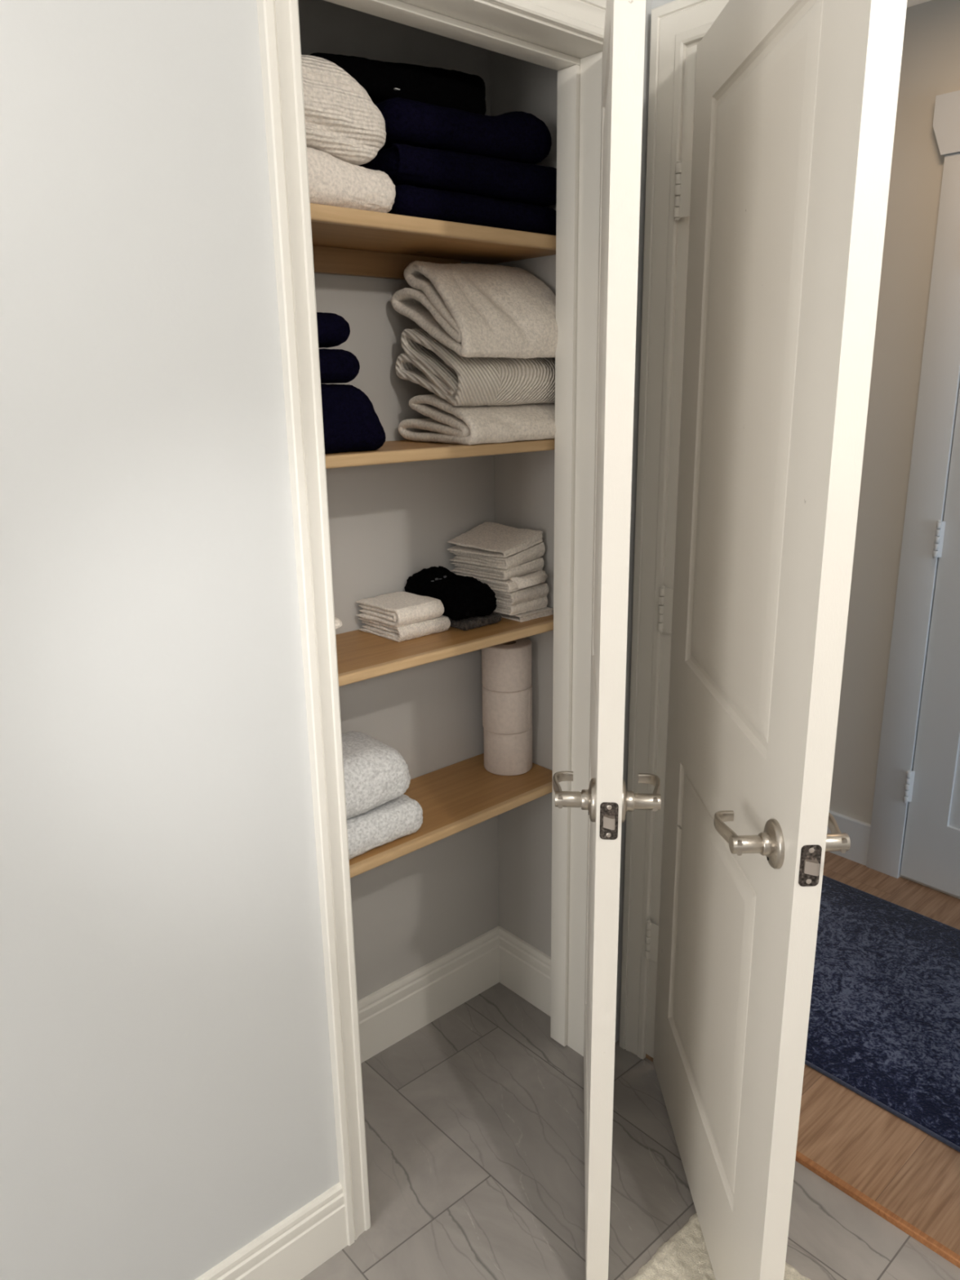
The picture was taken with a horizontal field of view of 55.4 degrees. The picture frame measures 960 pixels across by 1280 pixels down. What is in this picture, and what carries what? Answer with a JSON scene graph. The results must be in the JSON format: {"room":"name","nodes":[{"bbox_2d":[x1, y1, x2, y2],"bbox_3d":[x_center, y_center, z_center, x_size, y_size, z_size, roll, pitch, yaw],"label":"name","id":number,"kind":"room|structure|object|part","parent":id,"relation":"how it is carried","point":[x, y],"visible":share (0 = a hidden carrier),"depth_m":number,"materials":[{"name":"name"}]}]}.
{"room":"bathroom","nodes":[
{"label":"bathroom","id":0,"kind":"room"},
{"bbox_2d":[0,0,651,1279],"bbox_3d":[-1.256,0.151,0.570,4.100,2.440,0.122,-14,21,-40],"label":"wall","id":1,"kind":"structure","parent":0,"point":[166,1099],"depth_m":1.21,"materials":[{"name":"white paint"}]},
{"bbox_2d":[195,1182,347,1279],"bbox_3d":[-1.460,1.343,0.603,3.284,0.132,0.014,-14,21,-40],"label":"baseboard","id":2,"kind":"structure","parent":1,"relation":"attached to","point":[299,1244],"depth_m":1.57,"materials":[{"name":"white paint"}]},
{"bbox_2d":[256,0,930,1245],"bbox_3d":[0.332,0.066,1.383,0.892,2.117,1.038,-14,21,-40],"label":"door frame","id":3,"kind":"structure","parent":1,"relation":"attached to","point":[566,37],"depth_m":1.63,"materials":[{"name":"white paint"}]},
{"bbox_2d":[552,0,661,1279],"bbox_3d":[0.210,0.060,1.545,0.164,2.022,0.626,1,16,6],"label":"door","id":4,"kind":"structure","parent":1,"relation":"in","point":[606,800],"depth_m":1.26,"materials":[{"name":"paint"}]},
{"bbox_3d":[0.121,0.226,1.398,0.029,0.021,0.100,3,16,15],"label":"lever","id":5,"kind":"part","parent":4,"relation":"part of","materials":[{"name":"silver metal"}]},
{"bbox_3d":[0.166,0.237,1.355,0.010,0.065,0.065,1,16,6],"label":"lever handle","id":6,"kind":"part","parent":4,"relation":"part of","materials":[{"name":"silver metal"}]},
{"bbox_3d":[0.181,0.255,1.287,0.025,0.057,0.002,1,16,6],"label":"latch plate","id":7,"kind":"part","parent":4,"relation":"part of","materials":[{"name":"metal"}]},
{"bbox_3d":[0.211,0.237,1.351,0.010,0.065,0.065,1,16,6],"label":"lever handle","id":8,"kind":"part","parent":4,"relation":"part of","materials":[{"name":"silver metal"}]},
{"bbox_3d":[0.264,0.228,1.383,0.029,0.021,0.100,-2,16,-3],"label":"lever","id":9,"kind":"part","parent":4,"relation":"part of","materials":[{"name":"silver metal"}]},
{"bbox_2d":[297,0,498,1000],"bbox_3d":[-0.283,-0.218,1.831,0.904,2.440,0.050,-14,21,-40],"label":"wall","id":10,"kind":"structure","parent":0,"point":[388,523],"depth_m":1.95,"materials":[{"name":"grey paint"}]},
{"bbox_2d":[357,925,499,1063],"bbox_3d":[-0.245,0.888,2.116,0.804,0.155,0.014,-14,21,-40],"label":"baseboard","id":11,"kind":"structure","parent":10,"relation":"attached to","point":[403,1006],"depth_m":2.21,"materials":[{"name":"white paint"}]},
{"bbox_2d":[310,202,555,279],"bbox_3d":[-0.193,-0.683,1.588,0.800,0.068,0.240,-14,21,-40],"label":"shelf","id":12,"kind":"object","parent":10,"relation":"attached to","point":[351,242],"visible":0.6,"depth_m":1.64,"materials":[{"name":"brown wood"}]},
{"bbox_2d":[306,146,395,213],"bbox_3d":[-0.321,-0.729,1.440,0.348,0.104,0.206,-14,21,-40],"label":"bath towel","id":13,"kind":"object","parent":12,"relation":"on","point":[332,180],"visible":0.34,"depth_m":1.42,"materials":[{"name":"beige fabric"}]},
{"bbox_2d":[301,54,386,165],"bbox_3d":[-0.284,-0.803,1.368,0.332,0.140,0.099,-14,21,-40],"label":"bath towel","id":14,"kind":"object","parent":13,"relation":"on","point":[343,122],"visible":0.52,"depth_m":1.39,"materials":[{"name":"beige fabric"}]},
{"bbox_2d":[386,183,555,235],"bbox_3d":[-0.047,-0.779,1.692,0.401,0.057,0.205,-14,21,-40],"label":"bath towel","id":15,"kind":"object","parent":12,"relation":"on","point":[409,200],"visible":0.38,"depth_m":1.59,"materials":[{"name":"fabric"}]},
{"bbox_2d":[359,142,556,206],"bbox_3d":[-0.048,-0.840,1.673,0.407,0.068,0.214,-14,21,-40],"label":"bath towel","id":16,"kind":"object","parent":15,"relation":"on","point":[495,178],"visible":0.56,"depth_m":1.58,"materials":[{"name":"blue fabric"}]},
{"bbox_2d":[374,97,551,164],"bbox_3d":[-0.064,-0.905,1.641,0.383,0.089,0.211,-14,21,-40],"label":"bath towel","id":17,"kind":"object","parent":16,"relation":"on","point":[518,136],"visible":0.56,"depth_m":1.55,"materials":[{"name":"blue fabric"}]},
{"bbox_2d":[309,52,485,115],"bbox_3d":[-0.167,-0.964,1.593,0.379,0.078,0.142,-14,21,-40],"label":"folded towel","id":18,"kind":"object","parent":17,"relation":"on","point":[382,81],"visible":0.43,"depth_m":1.56,"materials":[{"name":"black fabric"}]},
{"bbox_2d":[324,438,555,468],"bbox_3d":[-0.188,-0.345,1.683,0.800,0.021,0.239,-14,21,-40],"label":"shelf","id":19,"kind":"object","parent":10,"relation":"attached to","point":[400,451],"visible":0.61,"depth_m":1.64,"materials":[{"name":"brown wood"}]},
{"bbox_2d":[320,383,386,453],"bbox_3d":[-0.333,-0.370,1.532,0.315,0.112,0.214,-14,21,-40],"label":"bath towel","id":20,"kind":"object","parent":19,"relation":"on","point":[351,422],"visible":0.28,"depth_m":1.51,"materials":[{"name":"blue fabric"}]},
{"bbox_2d":[318,348,359,383],"bbox_3d":[-0.347,-0.447,1.492,0.267,0.057,0.199,-14,21,-40],"label":"bath towel","id":21,"kind":"object","parent":20,"relation":"on","point":[336,366],"visible":0.28,"depth_m":1.48,"materials":[{"name":"blue fabric"}]},
{"bbox_2d":[316,311,350,347],"bbox_3d":[-0.354,-0.500,1.474,0.253,0.057,0.196,-14,21,-40],"label":"bath towel","id":22,"kind":"object","parent":21,"relation":"on","point":[333,330],"visible":0.18,"depth_m":1.46,"materials":[{"name":"fabric"}]},
{"bbox_2d":[398,394,555,444],"bbox_3d":[0.012,-0.443,1.815,0.277,0.091,0.236,-14,21,-40],"label":"bath towel","id":23,"kind":"object","parent":19,"relation":"on","point":[447,423],"visible":0.88,"depth_m":1.73,"materials":[{"name":"beige fabric"}]},
{"bbox_2d":[395,328,555,406],"bbox_3d":[0.002,-0.535,1.793,0.282,0.144,0.211,-14,21,-40],"label":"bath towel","id":24,"kind":"object","parent":23,"relation":"on","point":[425,362],"visible":0.8,"depth_m":1.71,"materials":[{"name":"beige fabric"}]},
{"bbox_2d":[391,260,558,358],"bbox_3d":[0.009,-0.632,1.756,0.294,0.182,0.239,-14,21,-40],"label":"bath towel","id":25,"kind":"object","parent":24,"relation":"on","point":[474,310],"visible":0.94,"depth_m":1.69,"materials":[{"name":"beige fabric"}]},
{"bbox_2d":[335,613,553,686],"bbox_3d":[-0.182,0.014,1.783,0.800,0.019,0.239,-14,21,-40],"label":"shelf","id":26,"kind":"object","parent":10,"relation":"attached to","point":[362,655],"visible":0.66,"depth_m":1.76,"materials":[{"name":"brown wood"}]},
{"bbox_2d":[334,617,342,629],"bbox_3d":[-0.364,0.012,1.580,0.216,0.099,0.167,-14,21,-40],"label":"washcloth","id":27,"kind":"object","parent":26,"relation":"on","point":[338,623],"visible":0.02,"depth_m":1.57,"materials":[{"name":"white fabric"}]},
{"bbox_2d":[358,614,450,642],"bbox_3d":[-0.153,-0.033,1.856,0.134,0.032,0.144,-14,21,-40],"label":"washcloth","id":28,"kind":"object","parent":26,"relation":"on","point":[441,624],"visible":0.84,"depth_m":1.81,"materials":[{"name":"beige fabric"}]},
{"bbox_2d":[355,591,444,626],"bbox_3d":[-0.162,-0.063,1.839,0.121,0.041,0.140,-14,21,-40],"label":"washcloth","id":29,"kind":"object","parent":28,"relation":"on","point":[396,609],"visible":1,"depth_m":1.81,"materials":[{"name":"beige fabric"}]},
{"bbox_2d":[448,612,501,631],"bbox_3d":[-0.041,-0.051,1.930,0.114,0.023,0.153,-14,21,-40],"label":"hand towel","id":30,"kind":"object","parent":26,"relation":"on","point":[473,622],"visible":0.44,"depth_m":1.87,"materials":[{"name":"black fabric"}]},
{"bbox_2d":[404,565,497,620],"bbox_3d":[-0.059,-0.101,1.903,0.133,0.088,0.181,-14,21,-40],"label":"cloth","id":31,"kind":"object","parent":30,"relation":"on","point":[461,597],"visible":0.85,"depth_m":1.86,"materials":[{"name":"black fabric"}]},
{"bbox_2d":[493,607,553,622],"bbox_3d":[0.062,-0.070,2.008,0.097,0.015,0.182,-14,21,-40],"label":"washcloth","id":32,"kind":"object","parent":26,"relation":"on","point":[545,611],"visible":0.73,"depth_m":1.94,"materials":[{"name":"beige fabric"}]},
{"bbox_2d":[493,596,547,615],"bbox_3d":[0.047,-0.087,1.997,0.115,0.027,0.180,-14,21,-40],"label":"washcloth","id":33,"kind":"object","parent":32,"relation":"on","point":[535,604],"visible":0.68,"depth_m":1.93,"materials":[{"name":"beige fabric"}]},
{"bbox_2d":[493,582,548,605],"bbox_3d":[0.045,-0.111,1.986,0.126,0.032,0.178,-14,21,-40],"label":"washcloth","id":34,"kind":"object","parent":33,"relation":"on","point":[540,590],"visible":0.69,"depth_m":1.92,"materials":[{"name":"beige fabric"}]},
{"bbox_2d":[454,569,547,592],"bbox_3d":[0.045,-0.137,1.970,0.198,0.036,0.113,13,21,41],"label":"washcloth","id":35,"kind":"object","parent":34,"relation":"on","point":[534,578],"visible":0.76,"depth_m":1.91,"materials":[{"name":"beige fabric"}]},
{"bbox_2d":[450,557,543,580],"bbox_3d":[0.037,-0.162,1.977,0.130,0.035,0.160,-14,21,-40],"label":"washcloth","id":36,"kind":"object","parent":35,"relation":"on","point":[536,564],"visible":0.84,"depth_m":1.93,"materials":[{"name":"beige fabric"}]},
{"bbox_2d":[449,542,545,569],"bbox_3d":[0.036,-0.190,1.970,0.176,0.044,0.114,12,20,39],"label":"washcloth","id":37,"kind":"object","parent":36,"relation":"on","point":[534,552],"visible":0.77,"depth_m":1.93,"materials":[{"name":"beige fabric"}]},
{"bbox_2d":[447,521,542,557],"bbox_3d":[0.030,-0.215,1.958,0.175,0.052,0.113,12,20,38],"label":"washcloth","id":38,"kind":"object","parent":37,"relation":"on","point":[488,539],"visible":1,"depth_m":1.94,"materials":[{"name":"beige fabric"}]},
{"bbox_2d":[349,753,552,878],"bbox_3d":[-0.176,0.371,1.883,0.800,0.019,0.239,-14,21,-40],"label":"shelf","id":39,"kind":"object","parent":10,"relation":"attached to","point":[454,798],"visible":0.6,"depth_m":1.96,"materials":[{"name":"brown wood"}]},
{"bbox_2d":[346,794,422,859],"bbox_3d":[-0.302,0.360,1.757,0.364,0.074,0.209,-14,21,-40],"label":"bath towel","id":40,"kind":"object","parent":39,"relation":"on","point":[401,816],"visible":0.16,"depth_m":1.74,"materials":[{"name":"white fabric"}]},
{"bbox_2d":[342,731,410,819],"bbox_3d":[-0.312,0.267,1.727,0.351,0.121,0.210,-14,21,-40],"label":"bath towel","id":41,"kind":"object","parent":40,"relation":"on","point":[375,774],"visible":0.43,"depth_m":1.71,"materials":[{"name":"white fabric"}]},
{"bbox_2d":[483,726,532,775],"bbox_3d":[0.065,0.243,2.102,0.112,0.103,0.112,8,18,30],"label":"toilet roll","id":42,"kind":"object","parent":39,"relation":"on","point":[504,754],"visible":0.71,"depth_m":2.06,"materials":[{"name":"white paper"}]},
{"bbox_2d":[481,685,532,734],"bbox_3d":[0.061,0.148,2.067,0.112,0.098,0.112,-5,16,-14],"label":"toilet roll","id":43,"kind":"object","parent":42,"relation":"on","point":[503,713],"visible":0.66,"depth_m":2.02,"materials":[{"name":"white paper"}]},
{"bbox_2d":[481,637,532,692],"bbox_3d":[0.060,0.052,2.043,0.112,0.100,0.112,6,17,23],"label":"toilet roll","id":44,"kind":"object","parent":43,"relation":"on","point":[506,667],"visible":0.84,"depth_m":2.00,"materials":[{"name":"white paper"}]},
{"bbox_2d":[489,50,558,956],"bbox_3d":[0.115,-0.275,2.015,0.046,2.440,0.294,-14,21,-40],"label":"wall","id":45,"kind":"structure","parent":0,"point":[524,482],"depth_m":2.04,"materials":[{"name":"grey paint"}]},
{"bbox_2d":[498,926,551,1017],"bbox_3d":[0.127,0.835,2.286,0.014,0.155,0.244,-14,21,-40],"label":"baseboard","id":46,"kind":"structure","parent":45,"relation":"attached to","point":[525,970],"depth_m":2.29,"materials":[{"name":"white paint"}]},
{"bbox_2d":[301,851,959,1279],"bbox_3d":[0.056,1.459,0.440,5.290,0.072,5.200,-14,21,-40],"label":"floor","id":47,"kind":"structure","parent":0,"point":[474,1118],"depth_m":1.81,"materials":[{"name":"grey tile"}]},
{"bbox_2d":[628,1213,810,1279],"bbox_3d":[0.414,1.180,1.294,0.629,0.019,0.664,-14,21,-40],"label":"bath mat","id":48,"kind":"object","parent":47,"relation":"on","point":[685,1255],"visible":0.39,"depth_m":1.60,"materials":[{"name":"beige fabric"}]},
{"bbox_2d":[795,1150,959,1268],"bbox_3d":[0.656,1.037,1.801,0.012,0.013,0.678,-14,21,-40],"label":"threshold","id":49,"kind":"object","parent":47,"relation":"on","point":[937,1247],"visible":0.46,"depth_m":1.70,"materials":[{"name":"brown wood"}]},
{"bbox_2d":[804,875,959,1152],"bbox_3d":[1.432,0.995,1.869,0.784,0.009,2.400,-14,21,-40],"label":"runner rug","id":50,"kind":"object","parent":47,"relation":"on","point":[884,1023],"visible":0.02,"depth_m":2.23,"materials":[{"name":"blue carpet"}]},
{"bbox_2d":[651,0,674,8],"bbox_3d":[1.127,-0.018,1.040,0.115,2.440,5.200,-14,21,-40],"label":"wall","id":51,"kind":"structure","parent":0,"point":[655,3],"depth_m":1.58,"materials":[{"name":"white paint"}]},
{"bbox_2d":[644,0,906,1279],"bbox_3d":[0.402,0.075,1.462,0.164,2.017,0.751,-1,16,-1],"label":"door","id":52,"kind":"structure","parent":51,"relation":"in","point":[784,188],"depth_m":1.26,"materials":[{"name":"paint"}]},
{"bbox_3d":[0.337,0.261,1.250,0.029,0.021,0.100,1,16,8],"label":"lever","id":53,"kind":"part","parent":52,"relation":"part of","materials":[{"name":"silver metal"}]},
{"bbox_3d":[0.387,0.270,1.213,0.010,0.065,0.065,-1,16,-1],"label":"lever handle","id":54,"kind":"part","parent":52,"relation":"part of","materials":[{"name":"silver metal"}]},
{"bbox_3d":[0.412,0.281,1.142,0.025,0.057,0.002,-1,16,-1],"label":"latch plate","id":55,"kind":"part","parent":52,"relation":"part of","materials":[{"name":"silver metal"}]},
{"bbox_3d":[0.481,0.258,1.253,0.029,0.021,0.100,-4,16,-10],"label":"lever","id":56,"kind":"part","parent":52,"relation":"part of","materials":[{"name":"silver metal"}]},
{"bbox_2d":[829,0,959,898],"bbox_3d":[1.993,-0.239,1.783,0.060,2.440,5.200,-14,21,-40],"label":"wall","id":57,"kind":"structure","parent":0,"point":[930,68],"depth_m":2.57,"materials":[{"name":"white paint"}]},
{"bbox_2d":[826,810,871,866],"bbox_3d":[0.754,0.512,3.392,0.014,0.138,1.418,-14,21,-40],"label":"baseboard","id":58,"kind":"structure","parent":57,"relation":"attached to","point":[858,832],"depth_m":2.91,"materials":[{"name":"white paint"}]},
{"bbox_2d":[866,89,959,878],"bbox_3d":[1.547,-0.235,2.237,0.026,2.176,1.085,-14,21,-40],"label":"door frame","id":59,"kind":"structure","parent":57,"relation":"attached to","point":[940,378],"depth_m":2.55,"materials":[{"name":"white paint"}]},
{"bbox_2d":[900,387,959,897],"bbox_3d":[1.550,-0.170,2.265,0.057,2.012,0.820,-14,21,-40],"label":"door","id":60,"kind":"structure","parent":57,"relation":"in","point":[931,856],"depth_m":2.65,"materials":[{"name":"white paint"}]}
]}

